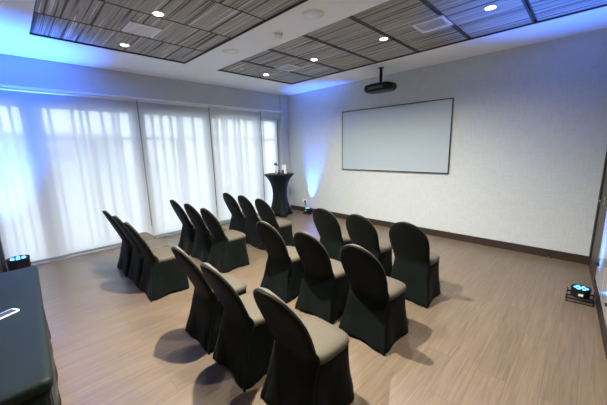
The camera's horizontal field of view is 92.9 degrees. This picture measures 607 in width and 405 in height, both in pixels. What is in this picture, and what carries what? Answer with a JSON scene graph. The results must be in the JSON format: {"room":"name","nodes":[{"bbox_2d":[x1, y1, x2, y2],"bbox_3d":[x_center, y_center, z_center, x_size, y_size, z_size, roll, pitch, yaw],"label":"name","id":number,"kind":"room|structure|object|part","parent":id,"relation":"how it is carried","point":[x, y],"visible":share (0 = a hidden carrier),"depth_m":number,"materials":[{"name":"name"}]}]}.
{"room":"conference room","nodes":[
{"label":"conference room","id":0,"kind":"room"},
{"bbox_2d":[0,54,281,270],"bbox_3d":[-2.800,-1.074,6.009,0.250,3.500,6.500,9,15,44],"label":"wall","id":1,"kind":"structure","parent":0,"point":[14,70],"depth_m":5.20,"materials":[{"name":"grey paint"}]},
{"bbox_2d":[0,240,6,271],"bbox_3d":[-4.546,-0.273,4.124,0.055,2.700,0.045,9,15,44],"label":"trim","id":2,"kind":"structure","parent":1,"relation":"attached to","point":[2,259],"depth_m":4.32,"materials":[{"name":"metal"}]},
{"bbox_2d":[0,87,152,262],"bbox_3d":[-3.790,-0.451,4.860,0.050,2.648,2.075,9,15,44],"label":"curtain","id":3,"kind":"object","parent":1,"relation":"attached to","point":[67,159],"visible":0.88,"depth_m":4.75,"materials":[{"name":"fabric"}]},
{"bbox_3d":[-3.055,-0.700,5.550,0.015,2.394,0.008,9,15,44],"label":"pull chain","id":4,"kind":"part","parent":3,"relation":"part of","materials":[{"name":"fabric"}]},
{"bbox_2d":[8,221,229,270],"bbox_3d":[-2.523,0.623,6.340,0.070,0.030,5.610,9,15,44],"label":"trim","id":5,"kind":"structure","parent":1,"relation":"attached to","point":[176,233],"depth_m":5.06,"materials":[{"name":"wood"}]},
{"bbox_2d":[0,84,280,112],"bbox_3d":[-2.635,-2.025,5.808,0.050,0.035,5.730,9,15,44],"label":"trim","id":6,"kind":"structure","parent":1,"relation":"attached to","point":[1,85],"depth_m":5.14,"materials":[{"name":"white paint"}]},
{"bbox_2d":[138,110,153,234],"bbox_3d":[-3.172,-0.538,5.736,0.120,2.475,0.120,9,15,44],"label":"trim","id":7,"kind":"structure","parent":1,"relation":"attached to","point":[138,110],"depth_m":5.71,"materials":[{"name":"grey paint"}]},
{"bbox_2d":[137,100,216,236],"bbox_3d":[-2.550,-0.711,6.092,0.050,2.648,1.410,9,15,44],"label":"curtain","id":8,"kind":"object","parent":1,"relation":"attached to","point":[177,139],"visible":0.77,"depth_m":5.99,"materials":[{"name":"fabric"}]},
{"bbox_3d":[-2.048,-0.911,6.551,0.015,2.394,0.008,9,15,44],"label":"pull chain","id":9,"kind":"part","parent":8,"relation":"part of","materials":[{"name":"fabric"}]},
{"bbox_2d":[209,119,218,220],"bbox_3d":[-2.162,-0.750,6.740,0.120,2.475,0.120,9,15,44],"label":"trim","id":10,"kind":"structure","parent":1,"relation":"attached to","point":[209,119],"depth_m":6.75,"materials":[{"name":"grey paint"}]},
{"bbox_2d":[209,106,264,222],"bbox_3d":[-1.554,-0.919,7.082,0.050,2.648,1.380,9,15,44],"label":"curtain","id":11,"kind":"object","parent":1,"relation":"attached to","point":[236,133],"visible":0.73,"depth_m":6.99,"materials":[{"name":"fabric"}]},
{"bbox_3d":[-1.063,-1.118,7.530,0.015,2.394,0.008,9,15,44],"label":"pull chain","id":12,"kind":"part","parent":11,"relation":"part of","materials":[{"name":"fabric"}]},
{"bbox_2d":[261,119,278,206],"bbox_3d":[-0.875,-0.995,7.861,0.050,2.438,0.520,9,15,44],"label":"window","id":13,"kind":"structure","parent":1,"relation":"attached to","point":[269,127],"depth_m":7.80,"materials":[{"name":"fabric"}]},
{"bbox_2d":[277,120,279,169],"bbox_3d":[-0.745,-1.047,8.149,0.120,2.475,0.080,9,15,44],"label":"trim","id":14,"kind":"structure","parent":1,"relation":"attached to","point":[277,120],"depth_m":8.02,"materials":[{"name":"grey paint"}]},
{"bbox_2d":[279,95,290,207],"bbox_3d":[-0.510,-1.349,8.114,0.035,3.161,0.270,9,15,44],"label":"pillar","id":15,"kind":"structure","parent":1,"relation":"attached to","point":[283,100],"depth_m":8.00,"materials":[{"name":"grey paint"}]},
{"bbox_2d":[0,0,606,95],"bbox_3d":[-0.288,-2.136,3.259,7.500,0.160,6.900,9,15,44],"label":"ceiling","id":16,"kind":"structure","parent":0,"point":[15,15],"depth_m":4.11,"materials":[{"name":"white paint"}]},
{"bbox_2d":[29,0,307,63],"bbox_3d":[-0.839,-1.906,2.384,5.060,0.048,1.900,9,15,44],"label":"ceiling panel","id":17,"kind":"object","parent":16,"relation":"attached to","point":[191,29],"visible":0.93,"depth_m":3.26,"materials":[{"name":"grey wood"}]},
{"bbox_2d":[119,43,129,46],"bbox_3d":[-2.438,-2.146,3.934,0.130,0.012,0.130,9,15,44],"label":"recessed light","id":18,"kind":"object","parent":17,"relation":"attached to","point":[120,44],"visible":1,"depth_m":3.92,"materials":[{"name":"white plastic"}]},
{"bbox_2d":[121,20,161,37],"bbox_3d":[-1.932,-2.062,3.450,0.340,0.020,0.350,9,15,44],"label":"air vent","id":19,"kind":"object","parent":17,"relation":"attached to","point":[133,27],"visible":1,"depth_m":3.43,"materials":[{"name":"white plastic"}]},
{"bbox_2d":[151,10,164,16],"bbox_3d":[-1.544,-2.005,3.065,0.130,0.012,0.130,9,15,44],"label":"recessed light","id":20,"kind":"object","parent":17,"relation":"attached to","point":[158,13],"visible":1,"depth_m":3.06,"materials":[{"name":"white plastic"}]},
{"bbox_2d":[222,48,239,53],"bbox_3d":[-1.065,-2.217,4.237,0.260,0.004,0.260,9,15,44],"label":"ceiling speaker","id":21,"kind":"object","parent":16,"relation":"attached to","point":[227,50],"visible":1,"depth_m":4.23,"materials":[{"name":"white paint"}]},
{"bbox_2d":[273,32,281,38],"bbox_3d":[-0.324,-2.099,3.646,0.116,0.053,0.116,9,15,44],"label":"smoke detector","id":22,"kind":"object","parent":16,"relation":"attached to","point":[277,35],"visible":1,"depth_m":3.61,"materials":[{"name":"white plastic"}]},
{"bbox_2d":[301,9,324,19],"bbox_3d":[0.103,-2.038,3.129,0.260,0.004,0.260,9,15,44],"label":"ceiling speaker","id":23,"kind":"object","parent":16,"relation":"attached to","point":[310,14],"visible":1,"depth_m":3.12,"materials":[{"name":"white paint"}]},
{"bbox_2d":[364,67,396,93],"bbox_3d":[1.421,-2.268,5.341,0.580,0.425,0.371,9,15,44],"label":"ceiling projector","id":24,"kind":"object","parent":16,"relation":"hanging from","point":[385,86],"visible":1,"depth_m":5.25,"materials":[{"name":"black plastic"}]},
{"bbox_2d":[368,85,382,89],"bbox_3d":[1.301,-2.093,5.247,0.300,0.040,0.020,9,15,44],"label":"vent grille","id":25,"kind":"object","parent":24,"relation":"attached to","point":[370,87],"depth_m":5.24,"materials":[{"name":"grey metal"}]},
{"bbox_2d":[218,0,606,83],"bbox_3d":[0.887,-2.272,4.120,5.090,0.048,1.870,9,15,44],"label":"ceiling panel","id":26,"kind":"object","parent":16,"relation":"attached to","point":[352,42],"visible":0.82,"depth_m":3.77,"materials":[{"name":"grey wood"}]},
{"bbox_2d":[275,64,301,71],"bbox_3d":[-0.274,-2.432,5.218,0.350,0.020,0.340,9,15,44],"label":"air vent","id":27,"kind":"object","parent":26,"relation":"attached to","point":[287,67],"visible":1,"depth_m":5.20,"materials":[{"name":"white plastic"}]},
{"bbox_2d":[379,36,388,40],"bbox_3d":[1.094,-2.229,3.928,0.130,0.012,0.130,9,15,44],"label":"recessed light","id":28,"kind":"object","parent":26,"relation":"attached to","point":[384,37],"visible":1,"depth_m":3.92,"materials":[{"name":"white plastic"}]},
{"bbox_2d":[411,15,453,32],"bbox_3d":[1.564,-2.154,3.500,0.370,0.020,0.350,9,15,44],"label":"air vent","id":29,"kind":"object","parent":26,"relation":"attached to","point":[438,22],"visible":1,"depth_m":3.49,"materials":[{"name":"white plastic"}]},
{"bbox_2d":[484,4,497,10],"bbox_3d":[2.012,-2.096,3.104,0.130,0.012,0.130,9,15,44],"label":"recessed light","id":30,"kind":"object","parent":26,"relation":"attached to","point":[492,6],"visible":1,"depth_m":3.10,"materials":[{"name":"white plastic"}]},
{"bbox_2d":[2,209,606,404],"bbox_3d":[-0.211,1.108,3.865,7.500,0.120,6.900,9,15,44],"label":"floor","id":31,"kind":"structure","parent":0,"point":[501,328],"depth_m":2.65,"materials":[{"name":"laminate"}]},
{"bbox_2d":[5,255,30,270],"bbox_3d":[-4.228,0.936,4.298,0.351,0.244,0.297,9,15,44],"label":"uplight","id":32,"kind":"object","parent":31,"relation":"on","point":[21,261],"visible":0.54,"depth_m":4.21,"materials":[{"name":"black plastic"}]},
{"bbox_2d":[0,266,61,404],"bbox_3d":[-2.048,1.094,1.802,0.732,0.732,1.902,-11,15,-43],"label":"covered table","id":33,"kind":"object","parent":31,"relation":"on","point":[28,371],"visible":1,"depth_m":1.57,"materials":[{"name":"black fabric"}]},
{"bbox_2d":[0,308,19,319],"bbox_3d":[-1.891,0.710,1.814,0.072,0.009,0.150,2,11,15],"label":"smartphone","id":34,"kind":"object","parent":33,"relation":"on","point":[9,312],"visible":1,"depth_m":1.84,"materials":[{"name":"white plastic"}]},
{"bbox_2d":[102,210,154,276],"bbox_3d":[-2.570,0.540,4.293,0.500,0.944,0.603,9,15,44],"label":"banquet chair","id":35,"kind":"object","parent":31,"relation":"on","point":[124,261],"visible":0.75,"depth_m":4.14,"materials":[{"name":"black fabric"}]},
{"bbox_3d":[-2.679,0.563,4.186,0.500,0.943,0.294,9,15,44],"label":"backrest","id":36,"kind":"part","parent":35,"relation":"part of","materials":[{"name":"black fabric"}]},
{"bbox_3d":[-2.487,0.534,4.377,0.448,0.075,0.366,9,15,44],"label":"seat","id":37,"kind":"part","parent":35,"relation":"part of","materials":[{"name":"black fabric"}]},
{"bbox_2d":[112,215,168,287],"bbox_3d":[-2.201,0.596,3.948,0.603,0.944,0.500,-11,14,-43],"label":"banquet chair","id":38,"kind":"object","parent":31,"relation":"on","point":[137,260],"visible":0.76,"depth_m":3.82,"materials":[{"name":"black fabric"}]},
{"bbox_3d":[-2.312,0.619,3.843,0.294,0.943,0.500,-11,14,-43],"label":"backrest","id":39,"kind":"part","parent":38,"relation":"part of","materials":[{"name":"black fabric"}]},
{"bbox_3d":[-2.116,0.591,4.029,0.366,0.075,0.448,-11,14,-43],"label":"seat","id":40,"kind":"part","parent":38,"relation":"part of","materials":[{"name":"fabric"}]},
{"bbox_2d":[123,222,188,301],"bbox_3d":[-1.846,0.653,3.599,0.603,0.944,0.500,-12,15,-44],"label":"banquet chair","id":41,"kind":"object","parent":31,"relation":"on","point":[162,274],"visible":0.91,"depth_m":3.50,"materials":[{"name":"black fabric"}]},
{"bbox_3d":[-1.956,0.676,3.493,0.294,0.943,0.500,-12,15,-44],"label":"backrest","id":42,"kind":"part","parent":41,"relation":"part of","materials":[{"name":"black fabric"}]},
{"bbox_3d":[-1.762,0.647,3.682,0.366,0.075,0.448,-12,15,-44],"label":"seat","id":43,"kind":"part","parent":41,"relation":"part of","materials":[{"name":"fabric"}]},
{"bbox_2d":[170,199,195,254],"bbox_3d":[-1.990,0.379,5.081,0.603,0.944,0.500,-11,15,-43],"label":"banquet chair","id":44,"kind":"object","parent":31,"relation":"on","point":[188,232],"visible":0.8,"depth_m":4.92,"materials":[{"name":"black fabric"}]},
{"bbox_2d":[184,203,226,262],"bbox_3d":[-1.594,0.441,4.701,0.500,0.944,0.603,9,15,43],"label":"banquet chair","id":45,"kind":"object","parent":31,"relation":"on","point":[202,242],"visible":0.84,"depth_m":4.55,"materials":[{"name":"black fabric"}]},
{"bbox_3d":[-1.700,0.464,4.591,0.500,0.943,0.294,9,15,43],"label":"backrest","id":46,"kind":"part","parent":45,"relation":"part of","materials":[{"name":"black fabric"}]},
{"bbox_2d":[171,246,246,354],"bbox_3d":[-0.873,0.799,2.697,0.603,0.944,0.500,-11,15,-43],"label":"banquet chair","id":47,"kind":"object","parent":31,"relation":"on","point":[206,311],"visible":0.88,"depth_m":2.55,"materials":[{"name":"black fabric"}]},
{"bbox_3d":[-0.984,0.822,2.591,0.294,0.943,0.500,-11,15,-43],"label":"backrest","id":48,"kind":"part","parent":47,"relation":"part of","materials":[{"name":"black fabric"}]},
{"bbox_3d":[-0.789,0.793,2.779,0.366,0.075,0.448,-11,15,-43],"label":"seat","id":49,"kind":"part","parent":47,"relation":"part of","materials":[{"name":"black fabric"}]},
{"bbox_2d":[200,208,249,272],"bbox_3d":[-1.205,0.503,4.318,0.500,0.944,0.603,9,15,44],"label":"banquet chair","id":50,"kind":"object","parent":31,"relation":"on","point":[228,250],"visible":0.99,"depth_m":4.22,"materials":[{"name":"black fabric"}]},
{"bbox_3d":[-1.313,0.526,4.210,0.500,0.943,0.294,9,15,44],"label":"backrest","id":51,"kind":"part","parent":50,"relation":"part of","materials":[{"name":"black fabric"}]},
{"bbox_3d":[-1.123,0.497,4.403,0.448,0.075,0.366,9,15,44],"label":"seat","id":52,"kind":"part","parent":50,"relation":"part of","materials":[{"name":"fabric"}]},
{"bbox_2d":[223,193,245,232],"bbox_3d":[-1.273,0.239,5.737,0.603,0.944,0.500,-12,15,-44],"label":"banquet chair","id":53,"kind":"object","parent":31,"relation":"on","point":[238,219],"visible":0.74,"depth_m":5.58,"materials":[{"name":"black fabric"}]},
{"bbox_2d":[200,263,274,391],"bbox_3d":[-0.483,0.862,2.307,0.603,0.944,0.500,-11,15,-43],"label":"banquet chair","id":54,"kind":"object","parent":31,"relation":"on","point":[245,341],"visible":0.86,"depth_m":2.18,"materials":[{"name":"black fabric"}]},
{"bbox_3d":[-0.398,0.857,2.389,0.366,0.075,0.448,-11,15,-43],"label":"seat","id":55,"kind":"part","parent":54,"relation":"part of","materials":[{"name":"fabric"}]},
{"bbox_2d":[238,195,261,247],"bbox_3d":[-0.905,0.298,5.377,0.603,0.944,0.500,-11,15,-43],"label":"banquet chair","id":56,"kind":"object","parent":31,"relation":"on","point":[252,237],"visible":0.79,"depth_m":5.23,"materials":[{"name":"black fabric"}]},
{"bbox_2d":[255,198,294,249],"bbox_3d":[-0.528,0.361,4.994,0.603,0.944,0.500,-11,15,-43],"label":"banquet chair","id":57,"kind":"object","parent":31,"relation":"on","point":[284,227],"visible":0.7,"depth_m":4.88,"materials":[{"name":"black fabric"}]},
{"bbox_3d":[-0.638,0.384,4.888,0.294,0.943,0.500,-11,15,-43],"label":"backrest","id":58,"kind":"part","parent":57,"relation":"part of","materials":[{"name":"black fabric"}]},
{"bbox_3d":[-0.444,0.355,5.077,0.366,0.075,0.448,-11,15,-43],"label":"seat","id":59,"kind":"part","parent":57,"relation":"part of","materials":[{"name":"fabric"}]},
{"bbox_2d":[264,172,293,216],"bbox_3d":[-0.624,-0.213,7.630,0.780,1.101,0.780,3,11,21],"label":"cocktail table","id":60,"kind":"object","parent":31,"relation":"on","point":[280,206],"visible":0.9,"depth_m":7.46,"materials":[{"name":"black fabric"}]},
{"bbox_2d":[256,221,304,303],"bbox_3d":[-0.261,0.635,3.493,0.500,0.944,0.603,9,15,44],"label":"banquet chair","id":61,"kind":"object","parent":31,"relation":"on","point":[284,269],"visible":0.89,"depth_m":3.37,"materials":[{"name":"black fabric"}]},
{"bbox_3d":[-0.178,0.629,3.577,0.448,0.075,0.366,9,15,44],"label":"seat","id":62,"kind":"part","parent":61,"relation":"part of","materials":[{"name":"fabric"}]},
{"bbox_2d":[253,287,353,404],"bbox_3d":[-0.018,0.925,1.913,0.603,0.944,0.500,-12,15,-44],"label":"banquet chair","id":63,"kind":"object","parent":31,"relation":"on","point":[309,364],"visible":1,"depth_m":1.83,"materials":[{"name":"black fabric"}]},
{"bbox_3d":[-0.127,0.948,1.807,0.294,0.943,0.500,-12,15,-44],"label":"backrest","id":64,"kind":"part","parent":63,"relation":"part of","materials":[{"name":"black fabric"}]},
{"bbox_3d":[0.065,0.919,1.997,0.366,0.075,0.448,-12,15,-44],"label":"seat","id":65,"kind":"part","parent":63,"relation":"part of","materials":[{"name":"fabric"}]},
{"bbox_2d":[303,207,311,214],"bbox_3d":[0.111,0.221,7.821,0.221,0.154,0.187,9,15,44],"label":"uplight","id":66,"kind":"object","parent":31,"relation":"on","point":[307,209],"visible":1,"depth_m":7.76,"materials":[{"name":"black plastic"}]},
{"bbox_2d":[293,231,349,323],"bbox_3d":[0.195,0.708,3.049,0.500,0.944,0.603,9,15,44],"label":"banquet chair","id":67,"kind":"object","parent":31,"relation":"on","point":[325,286],"visible":0.92,"depth_m":2.93,"materials":[{"name":"black fabric"}]},
{"bbox_3d":[0.278,0.702,3.133,0.448,0.075,0.366,9,15,44],"label":"seat","id":68,"kind":"part","parent":67,"relation":"part of","materials":[{"name":"fabric"}]},
{"bbox_2d":[313,208,351,261],"bbox_3d":[0.427,0.499,4.133,0.500,0.944,0.603,9,15,43],"label":"banquet chair","id":69,"kind":"object","parent":31,"relation":"on","point":[326,223],"visible":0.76,"depth_m":3.98,"materials":[{"name":"black fabric"}]},
{"bbox_3d":[0.508,0.493,4.218,0.448,0.075,0.366,9,15,43],"label":"seat","id":70,"kind":"part","parent":69,"relation":"part of","materials":[{"name":"black fabric"}]},
{"bbox_2d":[346,214,392,276],"bbox_3d":[0.834,0.566,3.727,0.603,0.944,0.500,-12,15,-43],"label":"banquet chair","id":71,"kind":"object","parent":31,"relation":"on","point":[361,232],"visible":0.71,"depth_m":3.58,"materials":[{"name":"black fabric"}]},
{"bbox_3d":[0.723,0.588,3.622,0.294,0.943,0.500,-12,15,-43],"label":"backrest","id":72,"kind":"part","parent":71,"relation":"part of","materials":[{"name":"black fabric"}]},
{"bbox_3d":[0.917,0.560,3.810,0.366,0.075,0.448,-12,15,-43],"label":"seat","id":73,"kind":"part","parent":71,"relation":"part of","materials":[{"name":"black fabric"}]},
{"bbox_2d":[339,244,407,355],"bbox_3d":[0.622,0.775,2.635,0.603,0.944,0.500,-11,15,-43],"label":"banquet chair","id":74,"kind":"object","parent":31,"relation":"on","point":[374,313],"visible":1,"depth_m":2.52,"materials":[{"name":"black fabric"}]},
{"bbox_3d":[0.706,0.769,2.717,0.366,0.075,0.448,-11,15,-43],"label":"seat","id":75,"kind":"part","parent":74,"relation":"part of","materials":[{"name":"fabric"}]},
{"bbox_2d":[389,221,440,308],"bbox_3d":[1.264,0.630,3.325,0.500,0.944,0.603,8,14,42],"label":"banquet chair","id":76,"kind":"object","parent":31,"relation":"on","point":[414,265],"visible":0.91,"depth_m":3.20,"materials":[{"name":"black fabric"}]},
{"bbox_3d":[1.345,0.624,3.411,0.448,0.075,0.366,8,14,42],"label":"seat","id":77,"kind":"part","parent":76,"relation":"part of","materials":[{"name":"black fabric"}]},
{"bbox_2d":[565,284,594,306],"bbox_3d":[3.067,1.013,3.201,0.226,0.158,0.191,8,14,41],"label":"uplight","id":78,"kind":"object","parent":31,"relation":"on","point":[578,291],"visible":1,"depth_m":3.16,"materials":[{"name":"black plastic"}]},
{"bbox_2d":[594,213,606,358],"bbox_3d":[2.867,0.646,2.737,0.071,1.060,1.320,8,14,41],"label":"door","id":79,"kind":"structure","parent":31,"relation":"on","point":[600,296],"depth_m":2.85,"materials":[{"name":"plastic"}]},
{"bbox_3d":[3.083,0.496,2.954,0.010,0.815,0.630,8,14,41],"label":"door","id":80,"kind":"part","parent":79,"relation":"part of","materials":[{"name":"clear glass"}]},
{"bbox_3d":[2.655,0.594,2.481,0.010,0.815,0.640,8,14,41],"label":"door","id":81,"kind":"part","parent":79,"relation":"part of","materials":[{"name":"glass"}]},
{"bbox_2d":[287,28,606,255],"bbox_3d":[2.079,-1.160,5.851,7.500,3.500,0.150,9,15,44],"label":"wall","id":82,"kind":"structure","parent":0,"point":[528,148],"depth_m":4.74,"materials":[{"name":"paint"}]},
{"bbox_2d":[342,98,453,173],"bbox_3d":[1.776,-1.314,5.992,2.410,1.325,0.030,9,15,44],"label":"projection screen","id":83,"kind":"object","parent":82,"relation":"attached to","point":[410,137],"visible":1,"depth_m":5.81,"materials":[{"name":"white fabric"}]},
{"bbox_2d":[291,205,588,264],"bbox_3d":[1.861,0.479,6.295,6.275,0.125,0.018,9,15,44],"label":"baseboard","id":84,"kind":"structure","parent":82,"relation":"attached to","point":[571,257],"depth_m":4.94,"materials":[{"name":"brown wood"}]},
{"bbox_3d":[1.936,-0.314,1.346,0.510,3.500,6.798,9,15,44],"label":"wall","id":85,"kind":"structure","parent":0,"visible":0},
{"bbox_2d":[589,258,595,291],"bbox_3d":[1.971,1.322,1.778,0.020,0.125,6.380,8,14,41],"label":"baseboard","id":86,"kind":"structure","parent":85,"relation":"attached to","point":[592,274],"depth_m":3.68,"materials":[{"name":"brown wood"}]},
{"bbox_2d":[587,149,606,265],"bbox_3d":[4.042,-0.657,3.836,0.032,3.161,0.050,9,15,44],"label":"trim","id":87,"kind":"structure","parent":85,"relation":"attached to","point":[606,149],"depth_m":3.98,"materials":[{"name":"black metal"}]},
{"bbox_2d":[589,153,606,282],"bbox_3d":[3.677,-0.143,3.532,0.071,2.020,1.000,8,14,41],"label":"door","id":88,"kind":"structure","parent":85,"relation":"in","point":[602,203],"depth_m":3.74,"materials":[{"name":"grey wood"}]}
]}

